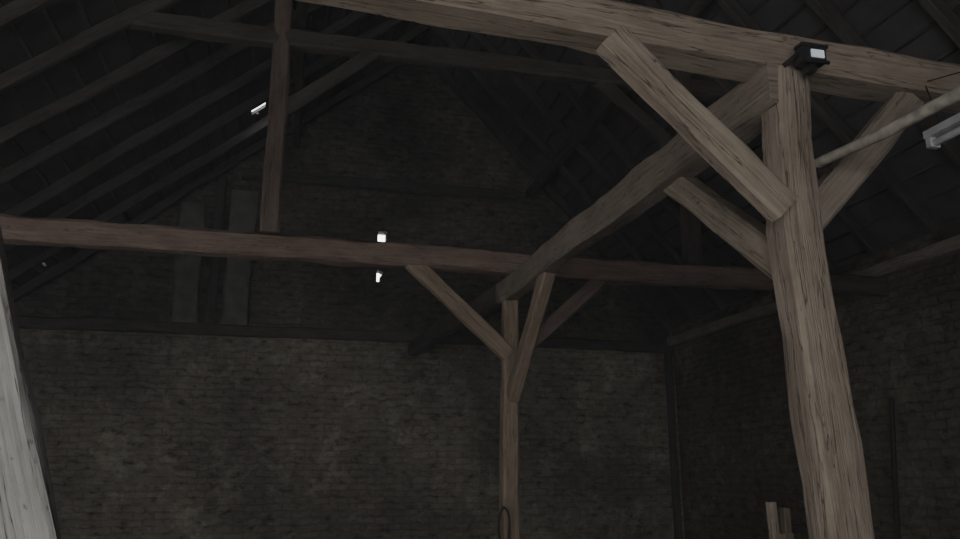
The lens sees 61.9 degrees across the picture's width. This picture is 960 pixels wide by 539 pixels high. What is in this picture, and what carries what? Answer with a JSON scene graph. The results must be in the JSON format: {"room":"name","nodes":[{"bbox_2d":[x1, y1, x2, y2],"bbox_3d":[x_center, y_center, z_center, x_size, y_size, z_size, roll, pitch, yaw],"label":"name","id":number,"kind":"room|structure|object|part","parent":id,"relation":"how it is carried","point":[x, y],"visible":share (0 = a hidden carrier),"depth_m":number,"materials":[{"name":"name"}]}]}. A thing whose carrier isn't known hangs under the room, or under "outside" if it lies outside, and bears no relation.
{"room":"farm building","nodes":[
{"label":"farm building","id":0,"kind":"room"},
{"bbox_2d":[0,0,418,286],"bbox_3d":[-2.795,-3.850,5.777,7.479,6.069,18.630,3,-15,-13],"label":"batten","id":1,"kind":"object","parent":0,"point":[79,3],"depth_m":10.77,"materials":[{"name":"brown wood"}]},
{"bbox_2d":[0,0,425,290],"bbox_3d":[-2.937,-3.804,5.714,8.255,6.724,19.500,3,-15,-13],"label":"roof","id":2,"kind":"structure","parent":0,"point":[35,29],"depth_m":10.65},
{"bbox_2d":[422,25,432,45],"bbox_3d":[0.972,-6.545,7.410,0.074,0.227,18.630,3,-15,-13],"label":"board","id":3,"kind":"object","parent":2,"relation":"attached to","point":[427,34],"visible":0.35,"depth_m":15.34,"materials":[{"name":"brown wood"}]},
{"bbox_2d":[0,0,430,301],"bbox_3d":[-2.764,-3.763,5.717,7.748,6.353,18.217,3,-15,-13],"label":"rafters","id":4,"kind":"object","parent":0,"point":[15,11],"depth_m":11.11,"materials":[{"name":"brown wood"}]},
{"bbox_2d":[14,63,668,342],"bbox_3d":[-2.516,0.327,14.823,12.900,9.940,0.250,3,-15,-13],"label":"wall","id":5,"kind":"structure","parent":0,"point":[409,125],"depth_m":15.25,"materials":[{"name":"brick"}]},
{"bbox_2d":[16,315,672,353],"bbox_3d":[-2.433,1.182,14.363,12.750,0.260,0.284,3,-15,-13],"label":"beam","id":6,"kind":"structure","parent":5,"relation":"attached to","point":[24,322],"depth_m":14.04,"materials":[{"name":"brown wood"}]},
{"bbox_2d":[170,202,205,322],"bbox_3d":[-5.129,-0.121,14.066,0.514,2.170,0.279,3,-15,-13],"label":"pier","id":7,"kind":"object","parent":6,"relation":"on","point":[187,267],"visible":0.76,"depth_m":13.90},
{"bbox_2d":[204,176,227,323],"bbox_3d":[-4.691,-0.360,14.218,0.205,2.711,0.196,3,-15,-13],"label":"stud","id":8,"kind":"object","parent":6,"relation":"on","point":[221,182],"visible":0.77,"depth_m":14.07,"materials":[{"name":"brown wood"}]},
{"bbox_2d":[220,189,257,325],"bbox_3d":[-4.294,-0.221,14.280,0.504,2.470,0.274,3,-15,-13],"label":"pier","id":9,"kind":"object","parent":6,"relation":"on","point":[244,204],"visible":0.82,"depth_m":14.10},
{"bbox_2d":[242,168,515,201],"bbox_3d":[-1.835,-1.604,15.269,5.200,0.226,0.159,3,-15,-13],"label":"rail","id":10,"kind":"object","parent":5,"relation":"attached to","point":[249,174],"visible":0.95,"depth_m":15.22,"materials":[{"name":"brown wood"}]},
{"bbox_2d":[19,329,684,538],"bbox_3d":[-2.467,3.188,13.882,12.900,3.930,0.160,3,-15,-13],"label":"brick wall","id":11,"kind":"structure","parent":0,"point":[146,435],"depth_m":13.85,"materials":[{"name":"brown brick"}]},
{"bbox_2d":[426,0,959,328],"bbox_3d":[3.618,-3.777,7.344,5.603,5.979,19.500,3,-15,-13],"label":"roof","id":12,"kind":"structure","parent":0,"point":[912,18],"depth_m":10.80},
{"bbox_2d":[526,0,710,197],"bbox_3d":[3.173,-3.770,7.273,0.195,0.215,18.580,3,-15,-13],"label":"purlin","id":13,"kind":"object","parent":12,"relation":"attached to","point":[693,8],"visible":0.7,"depth_m":13.06,"materials":[{"name":"brown wood"}]},
{"bbox_2d":[430,0,959,324],"bbox_3d":[3.527,-3.807,7.345,5.016,5.330,18.630,3,-15,-13],"label":"batten","id":14,"kind":"object","parent":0,"point":[854,2],"depth_m":10.89,"materials":[{"name":"brown wood"}]},
{"bbox_2d":[431,0,959,331],"bbox_3d":[3.449,-3.782,7.277,5.175,5.512,18.205,3,-15,-13],"label":"rafters","id":15,"kind":"object","parent":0,"point":[949,22],"depth_m":13.04,"materials":[{"name":"brown wood"}]},
{"bbox_2d":[669,223,959,538],"bbox_3d":[6.103,1.104,6.711,0.250,4.400,19.200,3,-15,-13],"label":"wall","id":16,"kind":"structure","parent":0,"point":[738,455],"depth_m":10.67,"materials":[{"name":"brick"}]},
{"bbox_2d":[666,234,959,345],"bbox_3d":[5.903,-0.783,7.066,0.232,0.209,18.350,3,-15,-13],"label":"beam","id":17,"kind":"structure","parent":16,"relation":"attached to","point":[948,247],"depth_m":10.22,"materials":[{"name":"brown wood"}]},
{"bbox_3d":[-0.288,2.923,4.648,13.400,0.150,19.200,3,-15,-13],"label":"floor","id":18,"kind":"structure","parent":0,"visible":0},
{"bbox_2d":[0,225,60,538],"bbox_3d":[-1.746,0.432,2.887,1.374,3.871,0.151,3,-15,-13],"label":"strut","id":19,"kind":"object","parent":18,"relation":"on","point":[27,503],"visible":1,"depth_m":2.82,"materials":[{"name":"grey wood"}]},
{"bbox_2d":[499,299,520,538],"bbox_3d":[0.324,2.003,8.604,0.211,3.601,0.208,3,-15,-13],"label":"timber post","id":20,"kind":"object","parent":18,"relation":"on","point":[509,447],"visible":0.77,"depth_m":8.57,"materials":[{"name":"beige wood"}]},
{"bbox_2d":[405,265,513,359],"bbox_3d":[-0.249,0.403,8.821,1.261,1.165,0.124,3,-15,-13],"label":"knee brace","id":21,"kind":"object","parent":20,"relation":"attached to","point":[424,274],"visible":0.97,"depth_m":8.77,"materials":[{"name":"beige wood"}]},
{"bbox_2d":[0,213,774,291],"bbox_3d":[-1.609,-0.200,8.673,11.002,0.355,0.270,3,-15,-13],"label":"tie beam","id":22,"kind":"structure","parent":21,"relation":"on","point":[58,232],"depth_m":8.62,"materials":[{"name":"brown wood"}]},
{"bbox_2d":[260,0,293,234],"bbox_3d":[-2.258,-2.123,9.007,0.237,3.594,0.207,3,-15,-13],"label":"post","id":23,"kind":"object","parent":22,"relation":"on","point":[270,211],"visible":0.97,"depth_m":8.79,"materials":[{"name":"brown wood"}]},
{"bbox_2d":[287,51,380,117],"bbox_3d":[-1.717,-2.153,9.148,1.131,1.003,0.131,3,-15,-13],"label":"knee brace","id":24,"kind":"object","parent":23,"relation":"attached to","point":[362,60],"visible":0.95,"depth_m":9.10,"materials":[{"name":"brown wood"}]},
{"bbox_2d":[129,7,725,100],"bbox_3d":[-0.346,-2.528,9.591,7.201,0.243,0.209,3,-15,-13],"label":"beam","id":25,"kind":"structure","parent":23,"relation":"attached to","point":[206,29],"depth_m":9.38,"materials":[{"name":"brown wood"}]},
{"bbox_2d":[670,69,702,264],"bbox_3d":[2.584,-1.525,10.067,0.218,3.062,0.205,3,-15,-13],"label":"post","id":26,"kind":"object","parent":22,"relation":"on","point":[691,237],"visible":0.3,"depth_m":9.72,"materials":[{"name":"brown wood"}]},
{"bbox_2d":[594,83,672,146],"bbox_3d":[2.011,-1.895,10.011,1.186,1.043,0.123,3,-15,-13],"label":"knee brace","id":27,"kind":"object","parent":26,"relation":"attached to","point":[619,98],"visible":0.8,"depth_m":9.96,"materials":[{"name":"brown wood"}]},
{"bbox_2d":[830,273,888,295],"bbox_3d":[4.452,0.186,10.108,1.482,0.270,0.229,3,-15,-13],"label":"tie beam","id":28,"kind":"structure","parent":22,"relation":"attached to","point":[841,283],"depth_m":10.10,"materials":[{"name":"brown wood"}]},
{"bbox_2d":[498,506,510,538],"bbox_3d":[0.246,2.669,8.277,0.140,0.425,0.081,3,-15,-13],"label":"hoop","id":29,"kind":"object","parent":20,"relation":"attached to","point":[503,507],"visible":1,"depth_m":8.26},
{"bbox_2d":[507,272,556,401],"bbox_3d":[0.516,0.668,8.201,0.144,1.268,1.439,3,-15,-13],"label":"knee brace","id":30,"kind":"object","parent":20,"relation":"attached to","point":[544,283],"visible":0.92,"depth_m":8.13,"materials":[{"name":"beige wood"}]},
{"bbox_2d":[517,280,607,348],"bbox_3d":[0.910,0.535,9.111,1.172,1.098,0.123,3,-15,-13],"label":"knee brace","id":31,"kind":"object","parent":20,"relation":"attached to","point":[589,288],"visible":0.66,"depth_m":9.10,"materials":[{"name":"brown wood"}]},
{"bbox_2d":[664,352,682,538],"bbox_3d":[3.655,3.513,15.091,0.143,3.900,0.140,3,-15,-13],"label":"pipe","id":32,"kind":"object","parent":18,"relation":"on","point":[675,488],"visible":1,"depth_m":15.09,"materials":[{"name":"brown dark metal"}]},
{"bbox_2d":[766,502,793,538],"bbox_3d":[1.610,1.951,4.099,0.164,1.462,0.058,3,-15,-13],"label":"plank","id":33,"kind":"object","parent":18,"relation":"on","point":[771,507],"visible":1,"depth_m":4.23,"materials":[{"name":"brown wood"}]},
{"bbox_2d":[761,65,874,538],"bbox_3d":[1.610,0.746,3.669,0.400,3.580,0.254,3,-15,-13],"label":"timber post","id":34,"kind":"object","parent":18,"relation":"on","point":[826,434],"visible":0.91,"depth_m":3.67,"materials":[{"name":"brown wood"}]},
{"bbox_2d":[295,0,959,112],"bbox_3d":[1.298,-1.126,4.080,10.460,0.660,0.281,3,-15,-13],"label":"beam","id":35,"kind":"structure","parent":34,"relation":"on","point":[681,42],"depth_m":3.93,"materials":[{"name":"brown wood"}]},
{"bbox_2d":[923,72,959,148],"bbox_3d":[2.479,-0.947,3.624,0.080,0.368,1.200,3,-15,-13],"label":"fluorescent light","id":36,"kind":"object","parent":35,"relation":"attached to","point":[949,128],"visible":0.9,"depth_m":4.06,"materials":[{"name":"white metal"}]},
{"bbox_2d":[495,59,801,303],"bbox_3d":[0.904,-0.331,6.626,0.224,0.391,5.557,3,-15,-13],"label":"beam","id":37,"kind":"structure","parent":34,"relation":"on","point":[741,109],"depth_m":5.43,"materials":[{"name":"brown wood"}]},
{"bbox_2d":[407,280,501,356],"bbox_3d":[-0.469,0.856,11.894,0.242,0.401,5.639,4,-15,-15],"label":"beam","id":38,"kind":"structure","parent":37,"relation":"on","point":[485,304],"depth_m":11.55,"materials":[{"name":"brown wood"}]},
{"bbox_2d":[595,24,797,222],"bbox_3d":[1.011,-0.682,3.739,0.953,0.897,0.108,3,-15,-13],"label":"knee brace","id":39,"kind":"object","parent":34,"relation":"attached to","point":[622,50],"visible":1,"depth_m":3.69,"materials":[{"name":"brown wood"}]},
{"bbox_2d":[663,177,772,279],"bbox_3d":[1.385,-0.317,4.627,0.135,1.067,1.350,3,-15,-11],"label":"knee brace","id":40,"kind":"object","parent":34,"relation":"attached to","point":[746,234],"visible":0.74,"depth_m":4.45,"materials":[{"name":"brown wood"}]},
{"bbox_2d":[782,42,829,75],"bbox_3d":[1.606,-1.016,3.944,0.150,0.130,0.160,3,-15,-13],"label":"floodlight","id":41,"kind":"object","parent":34,"relation":"attached to","point":[808,56],"visible":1,"depth_m":3.88,"materials":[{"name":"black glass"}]},
{"bbox_3d":[1.638,-1.048,3.881,0.070,0.040,0.007,3,-15,-13],"label":"glass","id":42,"kind":"part","parent":41,"relation":"part of","materials":[{"name":"white glass"}]},
{"bbox_2d":[816,162,832,171],"bbox_3d":[1.681,-0.529,3.955,0.128,0.088,0.016,3,-15,-13],"label":"hook","id":43,"kind":"object","parent":34,"relation":"attached to","point":[829,169],"visible":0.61,"depth_m":3.95,"materials":[{"name":"metal"}]},
{"bbox_2d":[815,86,959,167],"bbox_3d":[1.979,-0.731,3.104,0.068,0.097,2.207,5,-15,-17],"label":"wooden pole","id":44,"kind":"object","parent":43,"relation":"on","point":[952,97],"visible":0.79,"depth_m":3.51,"materials":[{"name":"grey wood"}]},
{"bbox_2d":[818,92,923,229],"bbox_3d":[1.896,-0.516,4.095,0.933,0.987,0.120,3,-15,-13],"label":"knee brace","id":45,"kind":"object","parent":34,"relation":"attached to","point":[836,187],"visible":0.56,"depth_m":4.05,"materials":[{"name":"brown wood"}]}
]}

